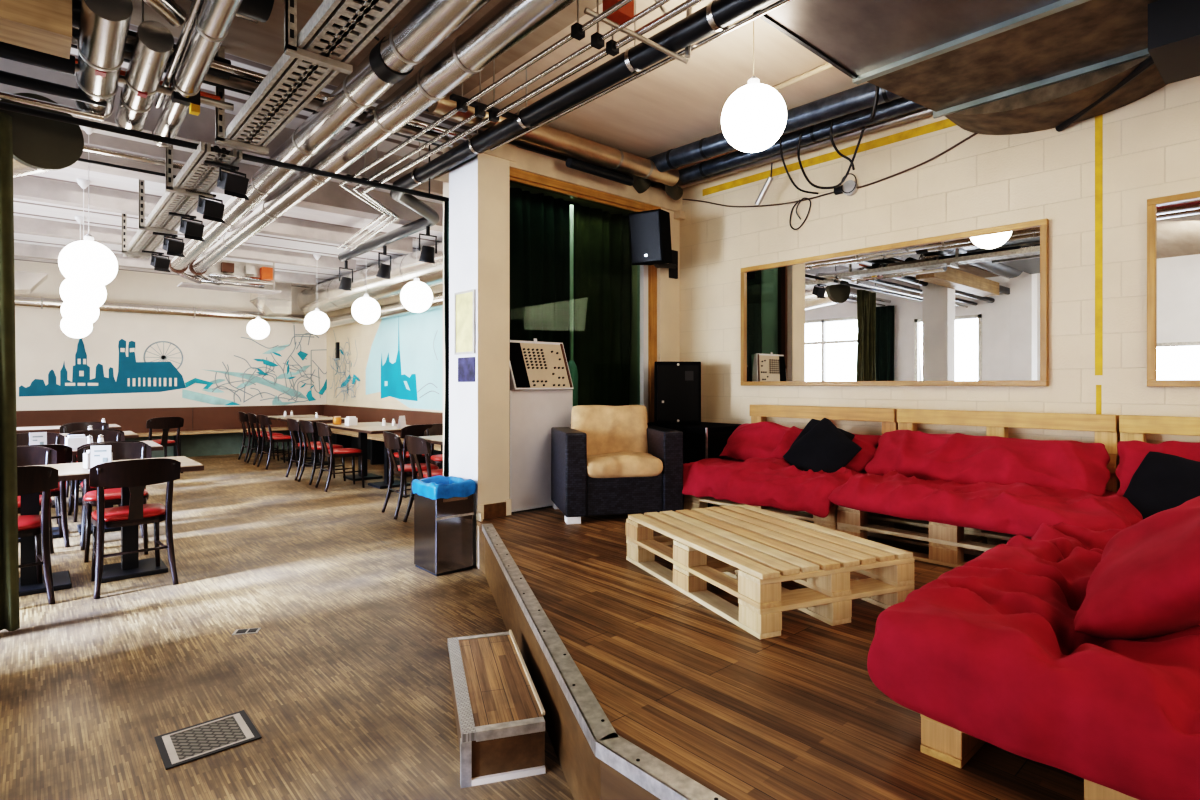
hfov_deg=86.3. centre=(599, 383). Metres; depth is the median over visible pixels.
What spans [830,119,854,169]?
cable
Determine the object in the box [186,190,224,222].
stage light
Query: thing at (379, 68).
strap
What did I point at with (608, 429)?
cushion
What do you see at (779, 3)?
drain pipe
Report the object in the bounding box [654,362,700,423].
cabinet
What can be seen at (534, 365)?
mixing console
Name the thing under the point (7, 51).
pipe
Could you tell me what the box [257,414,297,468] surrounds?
bistro chair
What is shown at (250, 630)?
socket
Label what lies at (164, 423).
bistro chair
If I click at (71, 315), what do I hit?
globe pendant
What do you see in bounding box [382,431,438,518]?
bistro chair
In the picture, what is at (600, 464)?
seat cushion
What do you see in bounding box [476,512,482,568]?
trim
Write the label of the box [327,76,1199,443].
wall
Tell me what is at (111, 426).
dining table
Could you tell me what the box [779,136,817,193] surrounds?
cable
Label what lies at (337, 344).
wall sensor
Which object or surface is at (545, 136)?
pipe
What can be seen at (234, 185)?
stage light
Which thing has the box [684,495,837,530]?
pallet
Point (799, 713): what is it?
platform
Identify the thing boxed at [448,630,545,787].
step
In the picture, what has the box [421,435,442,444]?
dining table
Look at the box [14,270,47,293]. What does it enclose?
box
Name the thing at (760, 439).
cushion
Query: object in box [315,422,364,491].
bistro chair
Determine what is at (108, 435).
bistro chair
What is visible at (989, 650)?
futon
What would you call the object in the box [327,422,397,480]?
dining table
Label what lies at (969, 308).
wall mirror
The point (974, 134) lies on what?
cable
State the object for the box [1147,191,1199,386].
wall mirror
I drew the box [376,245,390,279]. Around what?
spotlight
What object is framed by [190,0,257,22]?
pipe
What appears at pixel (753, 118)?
globe pendant
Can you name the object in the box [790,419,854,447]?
throw cushion
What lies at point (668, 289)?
wall pier
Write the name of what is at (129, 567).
dining table
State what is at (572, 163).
pipe
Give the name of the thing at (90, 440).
shaker
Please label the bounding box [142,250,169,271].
stage light
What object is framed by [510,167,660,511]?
wall
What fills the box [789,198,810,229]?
cable
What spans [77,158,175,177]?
pipe
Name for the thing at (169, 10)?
duct
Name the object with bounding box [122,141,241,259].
cable tray
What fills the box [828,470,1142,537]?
futon
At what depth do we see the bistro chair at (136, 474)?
4.07 m
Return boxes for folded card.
[397,416,405,428]
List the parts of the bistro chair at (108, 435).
leg, leg, rail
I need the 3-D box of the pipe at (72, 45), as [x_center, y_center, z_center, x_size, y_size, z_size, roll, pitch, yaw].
[-2.505,-1.740,3.339,3.700,0.107,0.107,0,0,-42]
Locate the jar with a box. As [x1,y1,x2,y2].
[333,416,340,424]
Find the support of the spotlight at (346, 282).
hanging from the pipe at (716, 16)
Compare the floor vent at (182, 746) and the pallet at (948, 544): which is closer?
the floor vent at (182, 746)
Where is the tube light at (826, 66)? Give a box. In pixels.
[772,63,833,90]
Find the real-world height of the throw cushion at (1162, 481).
0.449 m
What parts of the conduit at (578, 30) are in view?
pipe bracket, rod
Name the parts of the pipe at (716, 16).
clamp rod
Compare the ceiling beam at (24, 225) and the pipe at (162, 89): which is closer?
the pipe at (162, 89)
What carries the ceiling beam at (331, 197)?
attached to the ceiling
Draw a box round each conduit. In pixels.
[337,0,632,248]
[344,0,669,248]
[350,0,702,250]
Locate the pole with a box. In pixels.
[568,205,577,405]
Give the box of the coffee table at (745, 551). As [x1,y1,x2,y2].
[625,504,914,638]
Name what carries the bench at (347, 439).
on the floor at (344, 679)
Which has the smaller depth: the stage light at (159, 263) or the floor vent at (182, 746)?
the floor vent at (182, 746)
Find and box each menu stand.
[29,432,46,444]
[88,445,110,470]
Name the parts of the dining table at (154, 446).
plate, plate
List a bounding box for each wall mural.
[19,327,326,404]
[330,308,442,410]
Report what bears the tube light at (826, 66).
attached to the ceiling
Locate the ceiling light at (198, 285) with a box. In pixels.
[177,282,280,294]
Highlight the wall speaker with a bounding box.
[628,209,677,278]
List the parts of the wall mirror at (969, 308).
frame rail, frame rail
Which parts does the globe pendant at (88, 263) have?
globe, cord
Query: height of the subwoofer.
0.628 m
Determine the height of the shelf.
0.590 m
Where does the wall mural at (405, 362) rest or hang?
attached to the wall at (1151, 143)
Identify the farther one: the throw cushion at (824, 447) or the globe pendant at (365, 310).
the globe pendant at (365, 310)
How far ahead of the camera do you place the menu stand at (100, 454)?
4.16 m
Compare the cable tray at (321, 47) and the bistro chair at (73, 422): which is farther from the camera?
the bistro chair at (73, 422)
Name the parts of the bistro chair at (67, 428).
leg, rail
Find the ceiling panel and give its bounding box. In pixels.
[945,55,1166,134]
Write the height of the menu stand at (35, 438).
0.160 m
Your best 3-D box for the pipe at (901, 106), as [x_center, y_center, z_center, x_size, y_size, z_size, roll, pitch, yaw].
[1.502,-1.796,4.777,0.225,0.248,2.741,0,0,-42]
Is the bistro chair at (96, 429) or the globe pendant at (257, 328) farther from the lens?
the globe pendant at (257, 328)
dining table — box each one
[17,424,120,485]
[18,441,163,542]
[19,456,203,596]
[51,431,138,507]
[268,415,327,460]
[281,417,344,466]
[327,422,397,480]
[345,425,409,488]
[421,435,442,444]
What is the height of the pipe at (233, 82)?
0.060 m
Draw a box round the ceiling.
[13,0,868,287]
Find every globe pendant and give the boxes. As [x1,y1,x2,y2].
[58,126,117,287]
[60,178,105,310]
[60,318,92,337]
[61,215,98,325]
[247,316,269,338]
[304,254,329,333]
[352,293,379,323]
[401,277,432,312]
[721,13,786,152]
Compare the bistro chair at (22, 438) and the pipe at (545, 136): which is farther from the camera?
the bistro chair at (22, 438)
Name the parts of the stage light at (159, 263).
barn door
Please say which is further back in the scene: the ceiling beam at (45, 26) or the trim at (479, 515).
the trim at (479, 515)
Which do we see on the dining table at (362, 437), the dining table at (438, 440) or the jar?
the jar
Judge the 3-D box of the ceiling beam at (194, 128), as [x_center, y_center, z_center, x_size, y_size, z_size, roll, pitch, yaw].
[-3.618,-1.835,3.942,7.840,0.250,0.200,0,0,-42]
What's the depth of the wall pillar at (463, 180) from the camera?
4.72 m
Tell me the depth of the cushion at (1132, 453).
3.19 m
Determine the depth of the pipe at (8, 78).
3.19 m
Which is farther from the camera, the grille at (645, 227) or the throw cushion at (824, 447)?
the grille at (645, 227)
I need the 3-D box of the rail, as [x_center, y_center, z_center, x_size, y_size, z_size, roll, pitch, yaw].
[-3.384,-1.696,3.093,6.260,0.529,0.038,0,0,-42]
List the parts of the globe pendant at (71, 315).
globe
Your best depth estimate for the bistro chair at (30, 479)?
3.82 m
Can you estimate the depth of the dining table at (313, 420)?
10.37 m
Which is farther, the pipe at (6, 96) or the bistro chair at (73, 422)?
the bistro chair at (73, 422)
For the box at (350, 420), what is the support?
on the dining table at (362, 437)
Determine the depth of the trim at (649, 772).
1.60 m
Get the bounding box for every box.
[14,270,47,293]
[65,434,87,448]
[83,450,111,468]
[250,282,291,316]
[345,416,357,425]
[834,173,857,195]
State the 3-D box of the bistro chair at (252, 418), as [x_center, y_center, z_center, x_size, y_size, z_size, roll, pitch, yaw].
[-5.563,0.895,10.646,0.518,0.840,0.470,0,0,-42]
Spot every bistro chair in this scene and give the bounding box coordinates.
[17,432,63,523]
[17,444,71,547]
[17,446,56,553]
[17,466,57,604]
[60,422,108,497]
[64,422,108,424]
[66,430,124,521]
[67,429,123,511]
[77,441,147,545]
[78,442,150,562]
[89,458,180,598]
[146,417,183,472]
[238,412,274,461]
[247,413,284,464]
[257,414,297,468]
[286,418,329,479]
[298,420,345,484]
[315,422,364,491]
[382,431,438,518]
[388,424,433,497]
[403,435,442,521]
[424,424,442,466]
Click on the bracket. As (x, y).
(626, 12)
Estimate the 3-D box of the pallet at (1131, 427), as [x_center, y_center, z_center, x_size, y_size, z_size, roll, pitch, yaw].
[3.274,0.570,3.090,0.100,0.800,1.192,0,0,-42]
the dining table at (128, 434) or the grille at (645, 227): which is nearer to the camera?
the grille at (645, 227)
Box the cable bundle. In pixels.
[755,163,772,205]
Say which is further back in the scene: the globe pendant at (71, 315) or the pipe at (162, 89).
the globe pendant at (71, 315)
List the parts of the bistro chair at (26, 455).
seat frame, rail, leg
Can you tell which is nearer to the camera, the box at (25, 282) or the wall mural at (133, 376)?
the box at (25, 282)
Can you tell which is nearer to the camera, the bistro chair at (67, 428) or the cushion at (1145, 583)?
the cushion at (1145, 583)
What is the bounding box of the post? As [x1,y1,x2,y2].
[444,201,448,476]
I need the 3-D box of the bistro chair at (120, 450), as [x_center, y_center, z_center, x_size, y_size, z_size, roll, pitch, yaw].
[-3.784,0.895,5.005,0.470,0.840,0.518,0,0,-38]
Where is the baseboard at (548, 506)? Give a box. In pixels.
[511,506,552,513]
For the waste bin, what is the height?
0.638 m
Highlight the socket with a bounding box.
[232,628,260,634]
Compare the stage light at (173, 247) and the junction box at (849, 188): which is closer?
the junction box at (849, 188)
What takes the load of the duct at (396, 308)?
attached to the wall at (1151, 143)
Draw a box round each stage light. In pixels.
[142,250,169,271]
[153,232,184,256]
[168,212,204,241]
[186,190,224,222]
[203,160,248,199]
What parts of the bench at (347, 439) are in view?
panel, kick panel, seat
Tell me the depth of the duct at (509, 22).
3.50 m
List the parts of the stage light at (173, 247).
barn door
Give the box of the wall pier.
[629,208,679,404]
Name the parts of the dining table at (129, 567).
plate, plate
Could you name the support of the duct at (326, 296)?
hanging from the ceiling
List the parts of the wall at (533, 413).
sill panel, frame, frame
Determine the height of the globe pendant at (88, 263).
1.235 m
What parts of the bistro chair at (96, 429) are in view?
rail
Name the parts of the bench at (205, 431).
panel, seat, kick panel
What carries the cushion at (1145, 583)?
on the futon at (989, 650)
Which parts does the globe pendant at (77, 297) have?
globe, cord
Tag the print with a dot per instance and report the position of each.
(466, 365)
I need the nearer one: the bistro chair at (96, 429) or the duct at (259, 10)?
the duct at (259, 10)
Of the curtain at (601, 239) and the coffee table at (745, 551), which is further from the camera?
the curtain at (601, 239)
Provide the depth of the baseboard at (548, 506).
4.95 m
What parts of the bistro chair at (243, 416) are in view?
leg, rail, leg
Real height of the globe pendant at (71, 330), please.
1.315 m
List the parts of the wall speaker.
arm, wall plate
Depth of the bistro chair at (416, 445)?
5.91 m
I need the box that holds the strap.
[369,36,413,83]
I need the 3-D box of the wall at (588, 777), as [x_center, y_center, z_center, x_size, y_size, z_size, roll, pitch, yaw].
[1.807,1.155,2.299,3.443,0.310,7.030,0,0,-42]
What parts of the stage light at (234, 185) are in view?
barn door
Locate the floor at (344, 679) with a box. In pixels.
[0,450,573,799]
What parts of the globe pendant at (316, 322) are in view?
globe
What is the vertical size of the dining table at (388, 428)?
0.750 m
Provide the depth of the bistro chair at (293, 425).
8.84 m
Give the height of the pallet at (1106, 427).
0.800 m
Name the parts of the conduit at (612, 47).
rod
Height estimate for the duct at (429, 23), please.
0.184 m
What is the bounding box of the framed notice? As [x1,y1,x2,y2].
[454,289,474,354]
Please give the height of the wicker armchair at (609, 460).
0.808 m
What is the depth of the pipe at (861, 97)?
4.40 m
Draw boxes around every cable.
[682,192,833,206]
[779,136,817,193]
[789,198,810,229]
[797,127,864,188]
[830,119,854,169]
[857,133,977,188]
[869,85,878,121]
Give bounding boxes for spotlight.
[338,261,352,290]
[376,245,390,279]
[418,227,436,263]
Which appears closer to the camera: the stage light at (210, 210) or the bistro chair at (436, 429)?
the stage light at (210, 210)
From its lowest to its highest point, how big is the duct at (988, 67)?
0.510 m
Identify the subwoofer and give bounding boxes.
[648,422,741,506]
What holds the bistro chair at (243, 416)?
on the floor at (344, 679)
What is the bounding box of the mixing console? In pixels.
[510,338,573,389]
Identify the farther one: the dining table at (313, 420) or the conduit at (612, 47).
the dining table at (313, 420)
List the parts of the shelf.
panel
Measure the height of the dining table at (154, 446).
0.750 m
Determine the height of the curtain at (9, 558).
2.700 m
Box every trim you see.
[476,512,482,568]
[482,523,618,755]
[596,733,726,799]
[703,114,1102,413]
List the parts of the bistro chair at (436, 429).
leg, rail, seat frame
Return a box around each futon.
[682,457,869,517]
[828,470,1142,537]
[867,522,1199,799]
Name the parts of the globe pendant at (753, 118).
cord, globe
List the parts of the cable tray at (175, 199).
cross arm, cross arm, cross arm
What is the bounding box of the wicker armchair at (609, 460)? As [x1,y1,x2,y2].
[551,405,682,523]
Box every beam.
[0,0,71,58]
[0,57,442,195]
[13,176,412,253]
[14,216,355,271]
[14,242,315,285]
[68,130,442,231]
[434,147,681,215]
[483,143,684,220]
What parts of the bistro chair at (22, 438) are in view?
rail, leg, leg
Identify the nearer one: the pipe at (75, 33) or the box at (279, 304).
the pipe at (75, 33)
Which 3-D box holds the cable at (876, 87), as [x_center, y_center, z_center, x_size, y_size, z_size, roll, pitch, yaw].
[1.637,-1.737,3.813,0.019,0.309,0.132,0,0,3]
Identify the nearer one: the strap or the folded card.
the strap
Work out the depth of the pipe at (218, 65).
3.48 m
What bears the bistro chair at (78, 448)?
on the floor at (344, 679)
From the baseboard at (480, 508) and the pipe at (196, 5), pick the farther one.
the baseboard at (480, 508)
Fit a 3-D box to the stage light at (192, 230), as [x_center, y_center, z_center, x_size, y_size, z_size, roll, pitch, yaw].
[-3.396,-1.289,5.265,0.127,0.203,0.246,0,0,32]
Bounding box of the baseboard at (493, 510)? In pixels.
[484,502,505,518]
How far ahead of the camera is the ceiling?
4.30 m
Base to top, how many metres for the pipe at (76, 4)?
0.127 m
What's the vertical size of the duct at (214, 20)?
0.182 m
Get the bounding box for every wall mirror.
[741,218,1048,385]
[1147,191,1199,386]
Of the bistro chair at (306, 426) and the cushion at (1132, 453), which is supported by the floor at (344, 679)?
the bistro chair at (306, 426)
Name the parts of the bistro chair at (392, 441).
leg, rail, leg, seat frame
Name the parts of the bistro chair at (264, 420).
leg, rail, leg, seat frame, leg, leg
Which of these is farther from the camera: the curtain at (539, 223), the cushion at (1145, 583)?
the curtain at (539, 223)
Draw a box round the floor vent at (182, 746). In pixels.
[154,710,261,769]
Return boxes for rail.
[0,101,448,201]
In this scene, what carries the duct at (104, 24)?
hanging from the ceiling
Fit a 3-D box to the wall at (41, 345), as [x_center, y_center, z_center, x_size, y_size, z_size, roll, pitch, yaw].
[-8.921,-0.325,10.468,8.600,3.270,0.100,0,0,-42]
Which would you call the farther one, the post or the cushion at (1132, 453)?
the post
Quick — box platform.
[477,503,1083,799]
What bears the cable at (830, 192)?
attached to the wall at (1151, 143)
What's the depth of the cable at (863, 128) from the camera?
4.62 m
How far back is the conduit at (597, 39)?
3.49 m
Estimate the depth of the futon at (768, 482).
4.21 m
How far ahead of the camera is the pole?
5.46 m
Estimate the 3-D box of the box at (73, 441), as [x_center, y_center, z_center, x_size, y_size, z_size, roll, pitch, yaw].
[-4.531,0.500,5.539,0.090,0.120,0.140,0,0,43]
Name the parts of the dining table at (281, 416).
plate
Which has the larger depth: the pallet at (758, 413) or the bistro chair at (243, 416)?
the bistro chair at (243, 416)
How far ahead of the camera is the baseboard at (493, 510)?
4.66 m
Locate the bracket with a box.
[584,0,691,63]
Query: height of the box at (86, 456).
0.120 m
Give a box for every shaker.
[87,435,92,442]
[98,435,103,441]
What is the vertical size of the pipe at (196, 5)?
0.035 m
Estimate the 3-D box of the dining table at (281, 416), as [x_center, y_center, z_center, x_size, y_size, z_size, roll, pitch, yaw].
[-5.298,0.935,11.150,0.808,0.750,0.858,0,0,-42]
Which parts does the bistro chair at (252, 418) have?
leg, rail, leg, leg, leg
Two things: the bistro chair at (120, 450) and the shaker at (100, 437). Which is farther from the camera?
the shaker at (100, 437)
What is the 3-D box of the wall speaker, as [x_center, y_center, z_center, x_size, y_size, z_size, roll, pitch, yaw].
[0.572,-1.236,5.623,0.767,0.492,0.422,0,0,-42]
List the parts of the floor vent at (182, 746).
checker plate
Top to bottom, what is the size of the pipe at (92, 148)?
0.060 m
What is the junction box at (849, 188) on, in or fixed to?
attached to the wall at (1151, 143)
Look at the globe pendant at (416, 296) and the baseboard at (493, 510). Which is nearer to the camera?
the baseboard at (493, 510)
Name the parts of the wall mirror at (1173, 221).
frame rail, frame rail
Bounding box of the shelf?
[169,257,280,294]
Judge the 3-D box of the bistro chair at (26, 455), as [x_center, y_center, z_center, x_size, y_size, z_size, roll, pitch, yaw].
[-4.246,0.895,4.647,0.470,0.840,0.518,0,0,-42]
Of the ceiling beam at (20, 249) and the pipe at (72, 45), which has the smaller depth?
the pipe at (72, 45)
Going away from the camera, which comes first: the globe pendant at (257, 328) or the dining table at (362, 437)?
the dining table at (362, 437)
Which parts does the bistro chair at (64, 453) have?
rail, seat frame, leg, leg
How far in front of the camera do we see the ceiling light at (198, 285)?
9.18 m
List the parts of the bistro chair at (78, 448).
leg, seat frame, rail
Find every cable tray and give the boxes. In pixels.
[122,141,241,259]
[215,0,410,154]
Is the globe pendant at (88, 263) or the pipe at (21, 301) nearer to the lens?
the globe pendant at (88, 263)
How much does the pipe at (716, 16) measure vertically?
0.383 m
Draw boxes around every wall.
[14,260,326,410]
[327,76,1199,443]
[479,527,660,799]
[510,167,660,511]
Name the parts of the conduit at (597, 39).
rod, rod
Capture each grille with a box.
[629,211,661,262]
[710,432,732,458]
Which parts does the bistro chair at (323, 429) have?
leg, rail, leg, seat frame, leg, leg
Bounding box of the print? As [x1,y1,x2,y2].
[458,357,474,381]
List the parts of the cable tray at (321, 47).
cross arm, cross arm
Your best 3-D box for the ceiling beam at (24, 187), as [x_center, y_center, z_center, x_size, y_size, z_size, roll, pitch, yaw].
[-5.500,-1.865,6.055,7.840,0.190,0.160,0,0,-42]
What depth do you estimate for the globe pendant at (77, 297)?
6.06 m
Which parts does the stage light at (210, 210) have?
barn door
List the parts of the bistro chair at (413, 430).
leg, seat frame, rail, leg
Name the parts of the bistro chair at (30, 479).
seat frame, rail, leg, leg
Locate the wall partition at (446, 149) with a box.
[443,142,459,475]
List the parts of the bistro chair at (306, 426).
leg, rail, leg, seat frame, leg, leg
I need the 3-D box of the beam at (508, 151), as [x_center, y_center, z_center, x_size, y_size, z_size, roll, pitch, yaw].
[-0.047,-1.665,5.308,2.210,0.230,0.070,0,0,-42]
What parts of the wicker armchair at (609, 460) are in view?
armrest, panel, armrest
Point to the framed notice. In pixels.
(464, 301)
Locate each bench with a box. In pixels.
[16,405,324,457]
[323,405,442,468]
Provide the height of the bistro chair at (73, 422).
0.840 m
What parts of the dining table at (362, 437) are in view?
plate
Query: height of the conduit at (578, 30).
0.375 m
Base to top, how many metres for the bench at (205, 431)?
0.885 m
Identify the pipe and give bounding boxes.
[0,41,74,74]
[0,70,106,106]
[0,91,103,120]
[15,295,306,323]
[71,36,453,147]
[71,44,445,145]
[72,0,80,27]
[72,26,471,140]
[72,28,230,79]
[75,58,219,99]
[75,63,233,110]
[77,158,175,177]
[83,143,243,176]
[154,0,203,107]
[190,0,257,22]
[338,0,776,261]
[428,93,679,185]
[490,0,791,150]
[566,158,633,185]
[629,83,901,192]
[665,97,925,199]
[679,108,932,187]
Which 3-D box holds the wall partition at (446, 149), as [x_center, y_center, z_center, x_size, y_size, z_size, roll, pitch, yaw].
[-0.474,-0.325,5.885,2.080,3.270,0.100,0,0,-42]
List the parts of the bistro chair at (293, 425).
leg, rail, leg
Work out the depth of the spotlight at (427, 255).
6.42 m
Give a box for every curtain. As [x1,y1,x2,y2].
[0,112,19,630]
[510,187,575,362]
[574,203,630,405]
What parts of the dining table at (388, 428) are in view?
plate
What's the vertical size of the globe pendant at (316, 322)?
1.205 m
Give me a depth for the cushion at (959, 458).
3.61 m
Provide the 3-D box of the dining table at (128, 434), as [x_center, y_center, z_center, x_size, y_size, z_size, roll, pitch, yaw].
[-5.828,0.935,6.995,1.208,0.750,0.728,0,0,-42]
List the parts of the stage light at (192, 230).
barn door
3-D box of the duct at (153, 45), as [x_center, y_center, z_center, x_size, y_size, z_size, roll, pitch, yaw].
[-2.376,-1.719,3.314,0.144,0.482,1.210,0,0,-41]
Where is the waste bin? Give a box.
[412,475,475,575]
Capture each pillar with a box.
[449,156,477,565]
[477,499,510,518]
[478,153,509,504]
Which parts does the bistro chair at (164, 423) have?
leg, rail, leg, seat frame, leg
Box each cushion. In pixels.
[571,405,647,454]
[587,451,662,477]
[719,422,880,471]
[783,418,861,472]
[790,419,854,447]
[864,430,1110,495]
[1074,496,1199,638]
[1115,440,1199,495]
[1123,451,1199,518]
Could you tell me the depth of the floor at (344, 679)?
3.10 m
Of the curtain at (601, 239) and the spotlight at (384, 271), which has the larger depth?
the spotlight at (384, 271)
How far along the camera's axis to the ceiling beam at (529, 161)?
5.31 m
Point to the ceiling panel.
(1059, 104)
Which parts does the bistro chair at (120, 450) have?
leg, leg, rail, seat frame, leg, leg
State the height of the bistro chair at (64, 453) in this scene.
0.840 m
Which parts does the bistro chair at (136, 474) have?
leg, leg, seat frame, rail, leg, leg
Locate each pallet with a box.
[684,495,837,530]
[750,404,897,448]
[897,409,1119,491]
[1119,415,1199,461]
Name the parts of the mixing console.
rail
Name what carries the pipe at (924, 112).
attached to the duct at (988, 67)
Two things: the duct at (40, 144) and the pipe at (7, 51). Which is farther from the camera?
the duct at (40, 144)
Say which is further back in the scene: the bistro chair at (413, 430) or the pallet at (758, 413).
the bistro chair at (413, 430)
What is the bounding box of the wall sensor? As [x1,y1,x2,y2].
[334,342,339,359]
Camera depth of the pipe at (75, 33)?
3.37 m
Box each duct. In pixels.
[0,93,83,176]
[74,0,132,118]
[115,1,173,130]
[142,0,186,26]
[152,0,242,146]
[170,0,489,270]
[192,0,575,273]
[236,0,273,22]
[297,242,442,314]
[328,292,442,328]
[754,0,1199,134]
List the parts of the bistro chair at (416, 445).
leg, rail, leg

